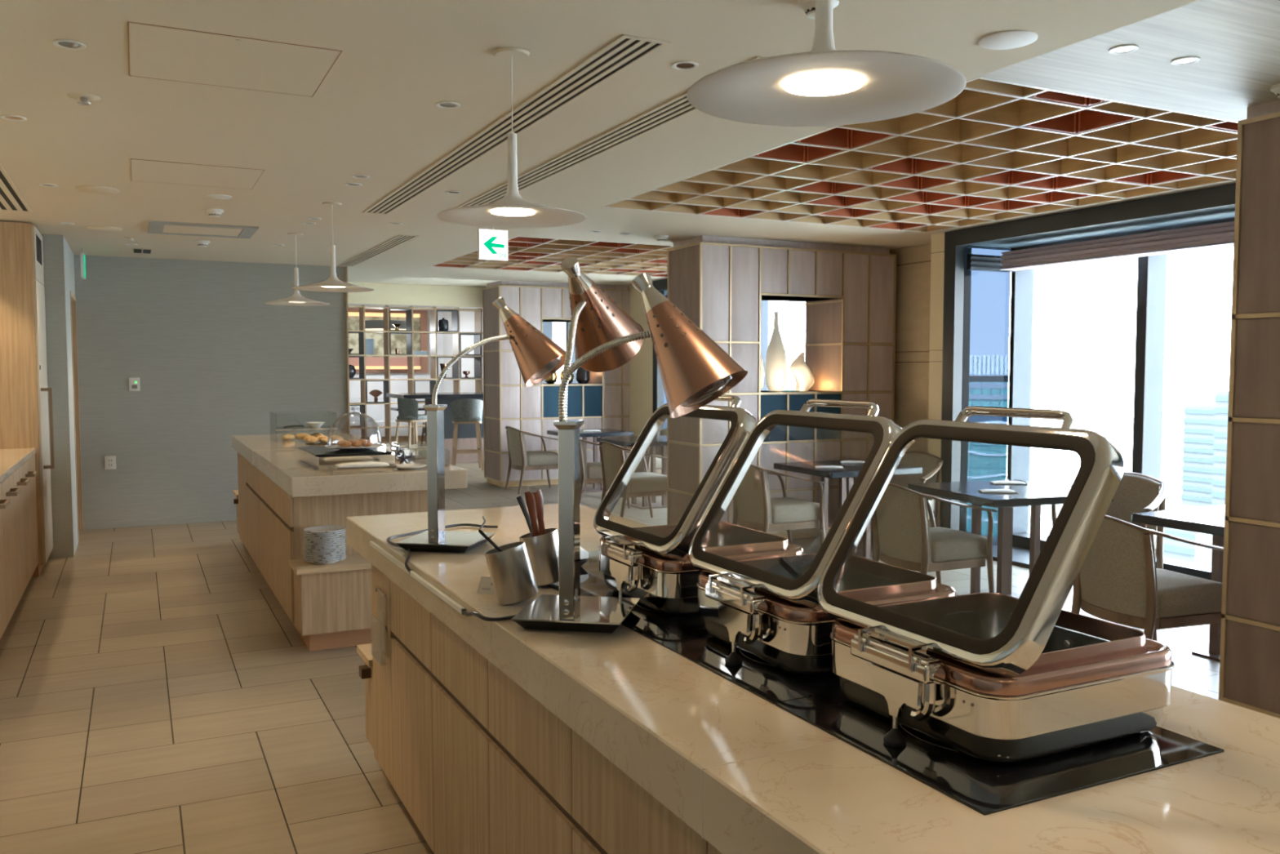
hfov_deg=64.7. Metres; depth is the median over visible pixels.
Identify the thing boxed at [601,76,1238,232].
grid
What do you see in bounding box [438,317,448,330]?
vase
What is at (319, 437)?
bread roll
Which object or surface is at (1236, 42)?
ceiling
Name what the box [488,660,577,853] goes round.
base cabinet
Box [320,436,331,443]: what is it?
bread roll
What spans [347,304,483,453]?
shelving
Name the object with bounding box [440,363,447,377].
copper vase
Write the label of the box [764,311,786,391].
vase
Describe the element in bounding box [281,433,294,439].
bread roll
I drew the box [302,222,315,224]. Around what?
recessed light
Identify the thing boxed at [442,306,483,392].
wall
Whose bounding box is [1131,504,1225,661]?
dining table
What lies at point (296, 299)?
pendant lamp
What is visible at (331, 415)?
bread box
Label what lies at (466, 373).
copper bowl
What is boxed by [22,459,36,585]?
base cabinet
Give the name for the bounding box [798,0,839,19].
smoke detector
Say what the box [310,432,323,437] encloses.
bread roll
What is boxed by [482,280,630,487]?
wall
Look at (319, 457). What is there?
mirrored riser
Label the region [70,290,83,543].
trim
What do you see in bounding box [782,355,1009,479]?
glass tower
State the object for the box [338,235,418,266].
ceiling vent
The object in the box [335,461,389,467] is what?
folded napkin
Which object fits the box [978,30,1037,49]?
ceiling speaker
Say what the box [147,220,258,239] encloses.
ceiling vent
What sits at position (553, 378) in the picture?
vase
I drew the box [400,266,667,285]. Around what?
ceiling
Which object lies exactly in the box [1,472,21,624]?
base cabinet
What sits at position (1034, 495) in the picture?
dining table
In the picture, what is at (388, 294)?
wall
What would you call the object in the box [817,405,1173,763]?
chafing dish
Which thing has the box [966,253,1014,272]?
blind
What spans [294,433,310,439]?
bread roll
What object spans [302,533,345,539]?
dinner plate
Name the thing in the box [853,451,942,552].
armchair
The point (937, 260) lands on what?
wall
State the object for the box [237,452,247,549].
base cabinet
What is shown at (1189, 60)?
recessed light
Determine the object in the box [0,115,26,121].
recessed light
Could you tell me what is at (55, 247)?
wall
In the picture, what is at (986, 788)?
induction hob
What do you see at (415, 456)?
acrylic box
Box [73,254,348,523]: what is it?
wall
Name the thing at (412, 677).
base cabinet
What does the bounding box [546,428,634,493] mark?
dining table
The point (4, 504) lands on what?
base cabinet
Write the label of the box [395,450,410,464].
star ornament
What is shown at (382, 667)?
base cabinet
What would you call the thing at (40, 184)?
recessed light
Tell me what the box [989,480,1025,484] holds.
plate
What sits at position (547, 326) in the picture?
window
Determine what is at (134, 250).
ceiling vent
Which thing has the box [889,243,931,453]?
wall
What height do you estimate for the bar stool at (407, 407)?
1.022 m
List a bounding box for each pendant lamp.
[262,232,330,306]
[292,201,373,292]
[436,47,587,228]
[686,0,966,126]
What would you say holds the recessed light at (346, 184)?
in the ceiling at (375, 114)
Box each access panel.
[127,22,342,97]
[130,158,264,189]
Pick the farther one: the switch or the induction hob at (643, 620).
the switch
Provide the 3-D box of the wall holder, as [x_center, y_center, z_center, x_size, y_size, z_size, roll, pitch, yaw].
[-0.848,0.646,3.296,0.030,0.228,0.161,-2,4,-26]
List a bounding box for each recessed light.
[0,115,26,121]
[38,183,57,186]
[52,39,85,49]
[59,222,74,225]
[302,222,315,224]
[307,217,321,219]
[345,182,362,186]
[351,174,369,178]
[389,222,402,224]
[435,101,460,108]
[445,191,462,194]
[671,61,698,70]
[1108,44,1138,54]
[1170,56,1199,65]
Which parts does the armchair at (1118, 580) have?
leg, backrest, rail, leg, leg, armrest, seat, seat frame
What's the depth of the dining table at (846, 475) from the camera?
7.70 m
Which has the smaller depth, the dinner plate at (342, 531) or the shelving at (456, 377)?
the dinner plate at (342, 531)
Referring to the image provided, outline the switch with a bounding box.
[128,377,140,391]
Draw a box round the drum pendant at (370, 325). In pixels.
[364,304,405,330]
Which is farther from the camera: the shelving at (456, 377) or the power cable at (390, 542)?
the shelving at (456, 377)
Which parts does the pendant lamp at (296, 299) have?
lamp shade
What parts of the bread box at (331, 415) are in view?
box frame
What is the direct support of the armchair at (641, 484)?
on the floor
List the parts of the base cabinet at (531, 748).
door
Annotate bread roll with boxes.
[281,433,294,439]
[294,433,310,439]
[303,435,315,442]
[306,436,319,444]
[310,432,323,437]
[317,435,326,441]
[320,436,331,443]
[329,435,338,441]
[333,436,343,442]
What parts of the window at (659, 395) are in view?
pane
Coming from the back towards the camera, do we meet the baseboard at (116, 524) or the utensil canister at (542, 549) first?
the baseboard at (116, 524)
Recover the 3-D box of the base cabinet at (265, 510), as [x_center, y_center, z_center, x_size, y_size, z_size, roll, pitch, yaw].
[-2.008,0.668,6.586,0.820,0.800,0.790,-2,4,-26]
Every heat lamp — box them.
[395,297,566,552]
[511,256,747,632]
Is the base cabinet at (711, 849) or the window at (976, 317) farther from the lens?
the window at (976, 317)
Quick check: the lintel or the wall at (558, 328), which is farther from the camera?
the wall at (558, 328)
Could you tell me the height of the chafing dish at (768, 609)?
0.483 m
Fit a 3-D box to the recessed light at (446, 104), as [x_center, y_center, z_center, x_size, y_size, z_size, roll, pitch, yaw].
[-0.730,-1.222,3.840,0.090,0.004,0.090,-2,4,-26]
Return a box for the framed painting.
[347,308,428,373]
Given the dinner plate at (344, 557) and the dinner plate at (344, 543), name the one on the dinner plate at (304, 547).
the dinner plate at (344, 543)
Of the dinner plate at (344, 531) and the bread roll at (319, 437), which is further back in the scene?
the bread roll at (319, 437)
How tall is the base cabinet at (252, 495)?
0.800 m
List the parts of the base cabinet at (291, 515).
drawer, door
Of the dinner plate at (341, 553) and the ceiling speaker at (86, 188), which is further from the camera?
the ceiling speaker at (86, 188)
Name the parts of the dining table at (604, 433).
leg, plate, leg, leg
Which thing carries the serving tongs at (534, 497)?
in the utensil canister at (542, 549)
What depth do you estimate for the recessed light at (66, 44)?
3.12 m
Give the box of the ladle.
[478,515,502,551]
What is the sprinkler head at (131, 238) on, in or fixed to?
attached to the ceiling at (375, 114)
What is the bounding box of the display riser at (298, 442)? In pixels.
[294,439,337,449]
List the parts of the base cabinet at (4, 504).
door, door handle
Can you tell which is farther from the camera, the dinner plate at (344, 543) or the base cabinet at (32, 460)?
the base cabinet at (32, 460)
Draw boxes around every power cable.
[386,523,497,573]
[462,609,515,621]
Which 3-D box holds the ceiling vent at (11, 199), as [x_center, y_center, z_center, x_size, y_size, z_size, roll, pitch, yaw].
[-2.860,-1.240,4.141,0.235,0.005,5.080,-2,4,-26]
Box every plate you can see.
[302,524,346,533]
[302,528,346,535]
[302,530,346,537]
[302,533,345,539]
[302,538,346,545]
[302,540,345,547]
[302,544,346,551]
[302,546,346,553]
[302,550,345,557]
[302,552,346,559]
[303,534,346,542]
[303,536,346,543]
[303,542,346,549]
[303,548,346,555]
[303,554,346,561]
[303,555,346,564]
[324,444,384,450]
[394,463,426,469]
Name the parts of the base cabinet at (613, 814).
door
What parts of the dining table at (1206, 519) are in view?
plate, leg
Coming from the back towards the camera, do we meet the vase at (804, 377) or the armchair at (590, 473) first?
the armchair at (590, 473)
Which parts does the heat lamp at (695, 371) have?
post, plate, lamp shade, lamp shade, bulb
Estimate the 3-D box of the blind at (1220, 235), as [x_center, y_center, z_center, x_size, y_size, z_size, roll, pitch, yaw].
[3.436,-1.200,6.544,0.157,0.135,2.750,-2,4,-26]
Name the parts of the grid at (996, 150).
corner rod, corner rod, corner rod, corner rod, corner rod, corner rod, corner rod, corner rod, corner rod, corner rod, corner rod, corner rod, corner rod, corner rod, corner rod, corner rod, corner rod, corner rod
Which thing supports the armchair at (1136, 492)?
on the floor
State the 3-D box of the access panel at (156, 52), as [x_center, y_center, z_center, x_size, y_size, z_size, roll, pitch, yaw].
[-1.344,-1.192,3.322,0.605,0.005,0.600,-2,4,-26]
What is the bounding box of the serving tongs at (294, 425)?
[283,424,303,428]
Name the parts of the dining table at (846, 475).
leg, plate, leg, leg, leg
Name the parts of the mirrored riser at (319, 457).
glass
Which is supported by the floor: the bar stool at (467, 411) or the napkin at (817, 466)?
the bar stool at (467, 411)
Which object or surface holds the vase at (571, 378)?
on the wall at (603, 402)
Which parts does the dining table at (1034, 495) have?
leg, plate, leg, leg, leg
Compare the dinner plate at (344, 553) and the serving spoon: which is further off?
the dinner plate at (344, 553)
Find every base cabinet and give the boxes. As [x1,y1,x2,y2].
[0,482,10,639]
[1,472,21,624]
[13,464,30,603]
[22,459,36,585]
[28,454,38,572]
[232,489,239,533]
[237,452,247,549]
[245,458,259,569]
[257,468,274,593]
[271,480,427,639]
[288,554,372,650]
[356,643,373,749]
[371,564,394,786]
[390,579,435,853]
[431,613,492,853]
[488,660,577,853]
[571,728,707,853]
[707,841,722,853]
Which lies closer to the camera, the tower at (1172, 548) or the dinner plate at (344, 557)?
the dinner plate at (344, 557)
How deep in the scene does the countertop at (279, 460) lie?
5.43 m
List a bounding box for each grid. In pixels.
[430,236,673,277]
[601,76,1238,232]
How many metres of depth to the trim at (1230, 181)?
6.59 m
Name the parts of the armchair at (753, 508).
leg, backrest, rail, leg, leg, armrest, seat, seat frame, leg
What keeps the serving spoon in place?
in the utensil canister at (542, 549)
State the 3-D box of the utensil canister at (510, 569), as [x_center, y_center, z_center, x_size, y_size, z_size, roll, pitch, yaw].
[-0.303,0.344,2.379,0.126,0.145,0.098,0,3,0]
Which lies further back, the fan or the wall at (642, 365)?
the fan
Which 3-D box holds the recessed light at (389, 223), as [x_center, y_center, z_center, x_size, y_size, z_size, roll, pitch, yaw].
[-1.688,-1.406,6.989,0.090,0.004,0.090,-2,4,-26]
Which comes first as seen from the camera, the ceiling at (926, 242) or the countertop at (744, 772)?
the countertop at (744, 772)
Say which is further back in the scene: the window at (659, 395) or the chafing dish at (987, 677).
the window at (659, 395)
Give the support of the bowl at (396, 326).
on the shelving at (456, 377)
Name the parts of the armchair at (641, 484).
leg, backrest, rail, leg, armrest, leg, seat, seat frame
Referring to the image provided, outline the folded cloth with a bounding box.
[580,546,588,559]
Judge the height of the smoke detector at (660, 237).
0.044 m
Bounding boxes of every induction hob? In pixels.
[546,550,705,637]
[648,628,841,704]
[775,691,1224,815]
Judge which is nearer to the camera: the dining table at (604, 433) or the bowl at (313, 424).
the bowl at (313, 424)
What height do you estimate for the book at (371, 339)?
0.268 m
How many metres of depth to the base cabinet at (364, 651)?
3.61 m
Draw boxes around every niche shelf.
[542,319,591,384]
[760,294,841,392]
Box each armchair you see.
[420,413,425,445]
[505,426,558,494]
[579,438,630,508]
[599,440,666,517]
[624,428,666,474]
[732,463,826,543]
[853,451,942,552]
[871,482,997,592]
[1051,471,1168,568]
[1071,515,1223,641]
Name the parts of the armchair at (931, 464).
backrest, armrest, seat, leg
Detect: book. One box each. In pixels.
[365,338,367,354]
[367,338,370,355]
[367,339,368,355]
[370,338,373,355]
[370,339,372,355]
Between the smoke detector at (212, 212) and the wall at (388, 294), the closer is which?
the smoke detector at (212, 212)
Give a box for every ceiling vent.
[0,164,31,212]
[132,248,152,253]
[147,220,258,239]
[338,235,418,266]
[363,34,670,214]
[457,56,765,207]
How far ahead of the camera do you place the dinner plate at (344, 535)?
5.21 m
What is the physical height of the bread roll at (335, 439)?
0.044 m
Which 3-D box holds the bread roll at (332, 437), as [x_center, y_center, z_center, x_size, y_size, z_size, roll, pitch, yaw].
[-2.054,0.077,6.802,0.090,0.044,0.063,3,4,40]
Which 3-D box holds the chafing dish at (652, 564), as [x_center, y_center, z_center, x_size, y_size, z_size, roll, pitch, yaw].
[0.115,0.164,2.428,0.434,0.483,0.450,-2,4,-26]
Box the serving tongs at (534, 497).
[524,484,546,537]
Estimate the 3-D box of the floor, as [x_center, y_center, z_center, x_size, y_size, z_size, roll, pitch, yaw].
[-2.565,0.987,9.024,9.800,0.120,26.459,-2,4,-26]
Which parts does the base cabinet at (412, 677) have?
drawer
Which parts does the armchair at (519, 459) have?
leg, backrest, rail, leg, armrest, seat, seat frame, leg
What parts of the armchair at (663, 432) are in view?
seat, leg, seat frame, backrest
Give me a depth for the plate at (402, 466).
5.57 m
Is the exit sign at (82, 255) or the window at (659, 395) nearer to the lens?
the exit sign at (82, 255)
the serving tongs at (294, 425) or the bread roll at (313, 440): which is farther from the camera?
the serving tongs at (294, 425)
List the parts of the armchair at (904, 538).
leg, backrest, rail, leg, leg, armrest, seat, seat frame, leg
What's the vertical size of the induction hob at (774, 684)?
0.007 m
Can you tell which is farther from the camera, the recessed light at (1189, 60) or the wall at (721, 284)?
the wall at (721, 284)
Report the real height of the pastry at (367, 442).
0.038 m
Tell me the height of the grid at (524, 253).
0.270 m
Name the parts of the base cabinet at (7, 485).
door handle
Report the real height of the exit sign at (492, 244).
0.265 m
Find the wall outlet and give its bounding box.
[104,455,115,469]
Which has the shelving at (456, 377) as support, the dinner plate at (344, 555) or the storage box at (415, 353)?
the storage box at (415, 353)
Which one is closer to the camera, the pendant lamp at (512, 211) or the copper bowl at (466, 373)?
the pendant lamp at (512, 211)
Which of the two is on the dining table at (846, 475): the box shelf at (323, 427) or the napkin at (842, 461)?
the napkin at (842, 461)
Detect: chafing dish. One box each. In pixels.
[593,394,803,614]
[688,399,955,675]
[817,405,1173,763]
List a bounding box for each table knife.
[817,467,844,468]
[985,492,1018,493]
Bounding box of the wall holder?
[373,585,387,656]
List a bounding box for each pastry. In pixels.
[340,440,351,447]
[351,440,363,447]
[362,440,373,446]
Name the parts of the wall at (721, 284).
panel, panel, panel, panel, panel, panel, panel, panel, panel, panel, panel, panel, panel, panel, panel, panel, panel, panel, panel, panel, panel, panel, niche moulding, panel, panel, panel, panel, panel, panel, panel, panel, panel, panel, panel, panel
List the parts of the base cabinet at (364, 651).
knob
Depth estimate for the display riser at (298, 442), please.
6.71 m
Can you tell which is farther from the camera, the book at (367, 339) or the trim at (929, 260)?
the book at (367, 339)
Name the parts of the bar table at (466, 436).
panel, panel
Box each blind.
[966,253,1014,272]
[999,221,1234,271]
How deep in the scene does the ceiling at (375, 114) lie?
3.84 m
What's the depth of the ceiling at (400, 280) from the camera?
16.46 m
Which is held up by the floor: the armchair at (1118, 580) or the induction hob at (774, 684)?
the armchair at (1118, 580)
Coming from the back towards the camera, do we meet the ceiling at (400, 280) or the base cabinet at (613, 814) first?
the ceiling at (400, 280)
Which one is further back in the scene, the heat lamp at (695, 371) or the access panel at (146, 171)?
the access panel at (146, 171)
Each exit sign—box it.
[80,248,85,279]
[477,227,507,261]
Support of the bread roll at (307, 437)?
on the display riser at (298, 442)
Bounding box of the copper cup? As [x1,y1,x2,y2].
[395,348,399,354]
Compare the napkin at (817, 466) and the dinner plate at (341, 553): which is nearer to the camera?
the dinner plate at (341, 553)
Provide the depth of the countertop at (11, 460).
6.17 m
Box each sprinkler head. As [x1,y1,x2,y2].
[66,93,100,105]
[124,236,138,241]
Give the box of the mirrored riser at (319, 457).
[298,445,395,470]
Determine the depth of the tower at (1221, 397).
417.03 m
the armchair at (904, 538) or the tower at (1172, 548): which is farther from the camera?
the tower at (1172, 548)
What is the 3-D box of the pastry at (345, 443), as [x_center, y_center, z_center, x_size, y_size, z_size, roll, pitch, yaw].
[-1.667,0.098,5.737,0.067,0.038,0.059,-1,3,-9]
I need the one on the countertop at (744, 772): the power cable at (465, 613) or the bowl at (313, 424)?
the power cable at (465, 613)
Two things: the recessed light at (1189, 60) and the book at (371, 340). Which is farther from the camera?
the book at (371, 340)
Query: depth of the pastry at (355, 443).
5.74 m
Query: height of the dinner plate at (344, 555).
0.021 m
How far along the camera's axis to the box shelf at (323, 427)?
7.72 m
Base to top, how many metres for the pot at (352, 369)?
0.220 m
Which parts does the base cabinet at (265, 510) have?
drawer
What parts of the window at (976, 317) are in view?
pane, sill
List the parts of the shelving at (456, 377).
black cube frame, black cube frame, black cube frame, black cube frame, black cube frame, black cube frame, black cube frame, black cube frame, black cube frame, black cube frame, black cube frame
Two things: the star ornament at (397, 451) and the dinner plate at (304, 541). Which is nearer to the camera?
the dinner plate at (304, 541)
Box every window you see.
[542,321,578,383]
[653,278,768,453]
[940,182,1235,580]
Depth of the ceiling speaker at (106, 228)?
7.19 m
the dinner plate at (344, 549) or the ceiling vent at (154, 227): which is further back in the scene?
the ceiling vent at (154, 227)
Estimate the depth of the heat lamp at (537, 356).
3.08 m
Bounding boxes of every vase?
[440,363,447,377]
[544,372,557,383]
[560,370,573,383]
[575,366,590,383]
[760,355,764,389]
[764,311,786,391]
[789,351,813,391]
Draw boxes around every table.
[386,391,484,463]
[391,406,425,447]
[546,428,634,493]
[596,435,666,509]
[773,458,922,559]
[907,479,1113,598]
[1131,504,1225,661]
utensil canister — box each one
[484,541,537,604]
[519,528,559,586]
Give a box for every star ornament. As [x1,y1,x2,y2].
[391,443,405,457]
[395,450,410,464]
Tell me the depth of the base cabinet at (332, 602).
5.19 m
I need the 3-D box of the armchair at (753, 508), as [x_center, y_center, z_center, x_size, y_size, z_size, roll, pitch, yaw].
[1.005,0.624,7.571,0.635,0.780,0.624,-1,4,-23]
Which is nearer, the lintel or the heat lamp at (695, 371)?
the heat lamp at (695, 371)
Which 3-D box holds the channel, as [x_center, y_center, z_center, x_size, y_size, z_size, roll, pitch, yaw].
[-0.649,0.409,2.854,0.010,0.016,1.053,-2,4,-26]
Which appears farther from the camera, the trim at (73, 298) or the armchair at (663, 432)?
the armchair at (663, 432)
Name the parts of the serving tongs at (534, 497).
handle, handle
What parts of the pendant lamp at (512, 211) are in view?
lamp shade, led panel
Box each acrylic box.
[390,441,426,460]
[404,446,448,466]
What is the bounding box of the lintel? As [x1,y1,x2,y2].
[68,245,75,295]
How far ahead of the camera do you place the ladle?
2.35 m
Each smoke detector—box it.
[195,240,209,246]
[204,208,223,217]
[654,235,668,241]
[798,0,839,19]
[1270,83,1279,98]
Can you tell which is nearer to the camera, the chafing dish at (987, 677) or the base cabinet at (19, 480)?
the chafing dish at (987, 677)
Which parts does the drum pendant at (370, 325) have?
lamp shade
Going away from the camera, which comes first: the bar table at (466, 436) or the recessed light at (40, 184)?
the recessed light at (40, 184)
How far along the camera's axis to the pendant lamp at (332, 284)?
6.15 m
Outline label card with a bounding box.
[476,576,495,595]
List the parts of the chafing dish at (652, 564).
leg rod, hinge arm, lid frame, handle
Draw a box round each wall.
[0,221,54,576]
[40,234,78,559]
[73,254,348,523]
[347,282,485,307]
[347,303,565,398]
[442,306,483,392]
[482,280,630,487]
[627,281,653,453]
[666,235,896,538]
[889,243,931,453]
[927,232,944,527]
[1218,99,1279,718]
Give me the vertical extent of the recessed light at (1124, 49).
0.004 m
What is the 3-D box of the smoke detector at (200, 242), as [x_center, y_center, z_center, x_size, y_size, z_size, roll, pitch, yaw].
[-3.445,-1.442,7.956,0.110,0.044,0.110,-2,4,-26]
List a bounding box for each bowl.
[306,422,324,427]
[392,324,400,329]
[462,370,470,377]
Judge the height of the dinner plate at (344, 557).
0.021 m
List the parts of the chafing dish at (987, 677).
leg rod, hinge arm, lid frame, handle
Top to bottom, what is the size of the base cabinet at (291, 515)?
0.800 m
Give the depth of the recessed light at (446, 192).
5.75 m
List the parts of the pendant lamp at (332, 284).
lamp shade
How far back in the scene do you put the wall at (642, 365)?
12.71 m
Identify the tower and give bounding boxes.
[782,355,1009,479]
[1163,503,1212,565]
[1210,391,1228,506]
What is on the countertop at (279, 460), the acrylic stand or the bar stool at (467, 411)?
the acrylic stand
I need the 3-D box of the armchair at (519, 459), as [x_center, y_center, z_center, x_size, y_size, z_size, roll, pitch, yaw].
[-1.262,0.370,11.928,0.634,0.780,0.624,-2,4,-26]
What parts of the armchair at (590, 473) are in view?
leg, backrest, rail, armrest, seat, seat frame, leg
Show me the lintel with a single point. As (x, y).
(71, 258)
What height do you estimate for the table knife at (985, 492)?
0.004 m
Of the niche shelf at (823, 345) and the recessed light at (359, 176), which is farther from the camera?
the niche shelf at (823, 345)
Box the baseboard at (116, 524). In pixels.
[83,514,236,529]
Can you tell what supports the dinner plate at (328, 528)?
on the dinner plate at (342, 531)
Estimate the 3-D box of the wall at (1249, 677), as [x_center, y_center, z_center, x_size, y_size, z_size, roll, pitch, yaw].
[3.453,-0.057,4.338,2.000,2.510,0.606,-2,4,-26]
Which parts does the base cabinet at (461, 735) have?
drawer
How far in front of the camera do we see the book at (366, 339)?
16.77 m
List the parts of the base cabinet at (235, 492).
knob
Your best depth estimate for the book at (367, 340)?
16.79 m
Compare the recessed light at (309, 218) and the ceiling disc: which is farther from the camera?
the recessed light at (309, 218)
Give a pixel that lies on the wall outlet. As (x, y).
(109, 461)
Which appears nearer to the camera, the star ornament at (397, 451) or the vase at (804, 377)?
the star ornament at (397, 451)
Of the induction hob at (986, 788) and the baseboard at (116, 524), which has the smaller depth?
the induction hob at (986, 788)
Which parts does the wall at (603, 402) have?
panel, panel, panel, panel, panel, panel, panel, panel, panel, panel, panel, panel, panel, panel, panel, panel, panel, panel, panel, panel, panel, panel, panel, panel, panel, panel, panel, panel, panel, panel, panel, panel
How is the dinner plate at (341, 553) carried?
on the dinner plate at (344, 553)
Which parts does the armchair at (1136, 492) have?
leg, armrest, backrest, leg, seat, rail, leg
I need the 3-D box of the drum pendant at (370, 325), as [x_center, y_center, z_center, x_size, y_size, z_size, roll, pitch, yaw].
[-4.722,-2.150,18.784,0.880,0.690,0.880,-2,4,-26]
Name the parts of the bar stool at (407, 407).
leg, backrest, leg, seat frame, seat, leg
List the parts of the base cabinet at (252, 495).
drawer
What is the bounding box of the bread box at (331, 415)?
[269,410,337,441]
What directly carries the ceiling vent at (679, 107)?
in the ceiling at (375, 114)
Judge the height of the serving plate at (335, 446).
0.020 m
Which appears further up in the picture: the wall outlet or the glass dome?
the glass dome
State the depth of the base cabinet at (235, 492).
8.25 m
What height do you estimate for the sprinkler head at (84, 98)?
0.028 m
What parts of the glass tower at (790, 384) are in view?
louvre crown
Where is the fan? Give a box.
[368,389,382,401]
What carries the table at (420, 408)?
on the floor
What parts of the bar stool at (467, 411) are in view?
leg, leg, seat frame, backrest, seat, leg, leg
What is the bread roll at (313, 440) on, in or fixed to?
on the display riser at (298, 442)
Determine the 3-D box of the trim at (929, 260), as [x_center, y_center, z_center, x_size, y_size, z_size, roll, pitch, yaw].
[2.463,-0.989,8.679,0.006,0.866,0.969,-2,4,-26]
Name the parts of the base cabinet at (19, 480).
door handle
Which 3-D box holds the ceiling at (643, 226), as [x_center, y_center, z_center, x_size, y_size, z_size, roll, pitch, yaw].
[0.699,-1.726,8.056,3.280,0.390,1.650,-2,4,-26]
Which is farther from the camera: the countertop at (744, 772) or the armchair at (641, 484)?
the armchair at (641, 484)
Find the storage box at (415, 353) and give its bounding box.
[413,351,426,355]
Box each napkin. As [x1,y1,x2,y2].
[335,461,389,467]
[814,465,843,467]
[840,460,865,462]
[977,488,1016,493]
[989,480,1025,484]
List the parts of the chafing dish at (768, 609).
leg rod, hinge arm, lid frame, handle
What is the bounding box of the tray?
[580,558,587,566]
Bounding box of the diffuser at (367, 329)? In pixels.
[364,328,405,330]
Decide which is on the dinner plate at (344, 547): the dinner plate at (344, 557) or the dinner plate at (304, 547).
the dinner plate at (304, 547)
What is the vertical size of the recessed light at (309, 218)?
0.004 m
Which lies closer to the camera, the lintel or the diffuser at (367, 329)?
the lintel
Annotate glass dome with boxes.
[327,404,382,446]
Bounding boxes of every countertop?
[0,448,35,483]
[231,432,466,497]
[346,503,1279,853]
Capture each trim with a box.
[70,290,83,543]
[345,266,350,433]
[894,260,930,362]
[929,179,1235,233]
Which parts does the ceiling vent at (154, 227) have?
cassette panel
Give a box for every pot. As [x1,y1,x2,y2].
[349,364,355,377]
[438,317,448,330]
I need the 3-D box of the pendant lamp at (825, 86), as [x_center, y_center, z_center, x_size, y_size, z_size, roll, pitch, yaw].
[0.322,-0.843,1.763,0.480,0.519,0.480,-2,4,-26]
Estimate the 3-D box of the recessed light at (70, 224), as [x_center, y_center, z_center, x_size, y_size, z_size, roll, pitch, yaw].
[-3.964,-1.406,6.993,0.090,0.004,0.090,-2,4,-26]
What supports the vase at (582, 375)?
on the wall at (603, 402)
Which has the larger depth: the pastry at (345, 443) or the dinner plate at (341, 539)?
the pastry at (345, 443)
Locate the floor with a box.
[0,441,1219,853]
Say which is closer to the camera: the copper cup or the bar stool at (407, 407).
the bar stool at (407, 407)
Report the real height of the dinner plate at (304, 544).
0.021 m
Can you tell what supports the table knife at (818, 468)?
on the dining table at (846, 475)
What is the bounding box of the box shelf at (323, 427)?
[276,425,333,429]
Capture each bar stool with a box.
[394,397,426,454]
[450,398,484,471]
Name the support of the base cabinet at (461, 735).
on the floor
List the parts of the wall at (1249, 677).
panel, panel, panel, panel, panel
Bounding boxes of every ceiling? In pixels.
[0,0,1199,281]
[347,276,497,287]
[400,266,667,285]
[516,207,935,247]
[884,239,931,249]
[977,0,1279,121]
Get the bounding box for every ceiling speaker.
[75,185,119,194]
[87,226,121,231]
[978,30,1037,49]
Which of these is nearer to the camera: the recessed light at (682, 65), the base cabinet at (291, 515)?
the recessed light at (682, 65)
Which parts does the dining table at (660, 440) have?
leg, leg, plate, leg, leg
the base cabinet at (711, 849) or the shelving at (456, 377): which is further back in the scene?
the shelving at (456, 377)
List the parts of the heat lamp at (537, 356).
post, plate, lamp shade, bulb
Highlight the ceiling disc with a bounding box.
[206,194,231,199]
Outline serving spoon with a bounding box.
[515,495,532,532]
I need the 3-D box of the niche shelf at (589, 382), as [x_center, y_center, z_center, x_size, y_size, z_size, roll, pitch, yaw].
[-0.979,-0.951,12.905,0.822,0.812,0.630,-2,4,-26]
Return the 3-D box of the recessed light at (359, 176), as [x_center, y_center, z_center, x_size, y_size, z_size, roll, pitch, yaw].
[-1.457,-1.306,5.274,0.090,0.004,0.090,-2,4,-26]
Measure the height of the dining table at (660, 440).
0.707 m
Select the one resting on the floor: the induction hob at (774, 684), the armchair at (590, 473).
the armchair at (590, 473)
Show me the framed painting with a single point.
(373, 364)
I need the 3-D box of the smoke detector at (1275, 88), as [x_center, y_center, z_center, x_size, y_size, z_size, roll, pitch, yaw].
[2.432,-1.260,3.795,0.110,0.044,0.110,-2,4,-26]
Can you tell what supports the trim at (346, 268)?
attached to the wall at (211, 361)
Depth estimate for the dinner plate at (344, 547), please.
5.22 m
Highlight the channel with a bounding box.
[369,540,466,614]
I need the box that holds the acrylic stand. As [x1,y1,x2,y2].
[327,463,395,475]
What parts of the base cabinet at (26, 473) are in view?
door handle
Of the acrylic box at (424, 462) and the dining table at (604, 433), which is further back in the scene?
the dining table at (604, 433)
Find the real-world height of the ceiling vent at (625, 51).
0.005 m
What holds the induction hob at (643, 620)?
in the countertop at (744, 772)
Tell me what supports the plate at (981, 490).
on the dining table at (1034, 495)
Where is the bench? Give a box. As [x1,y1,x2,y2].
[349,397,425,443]

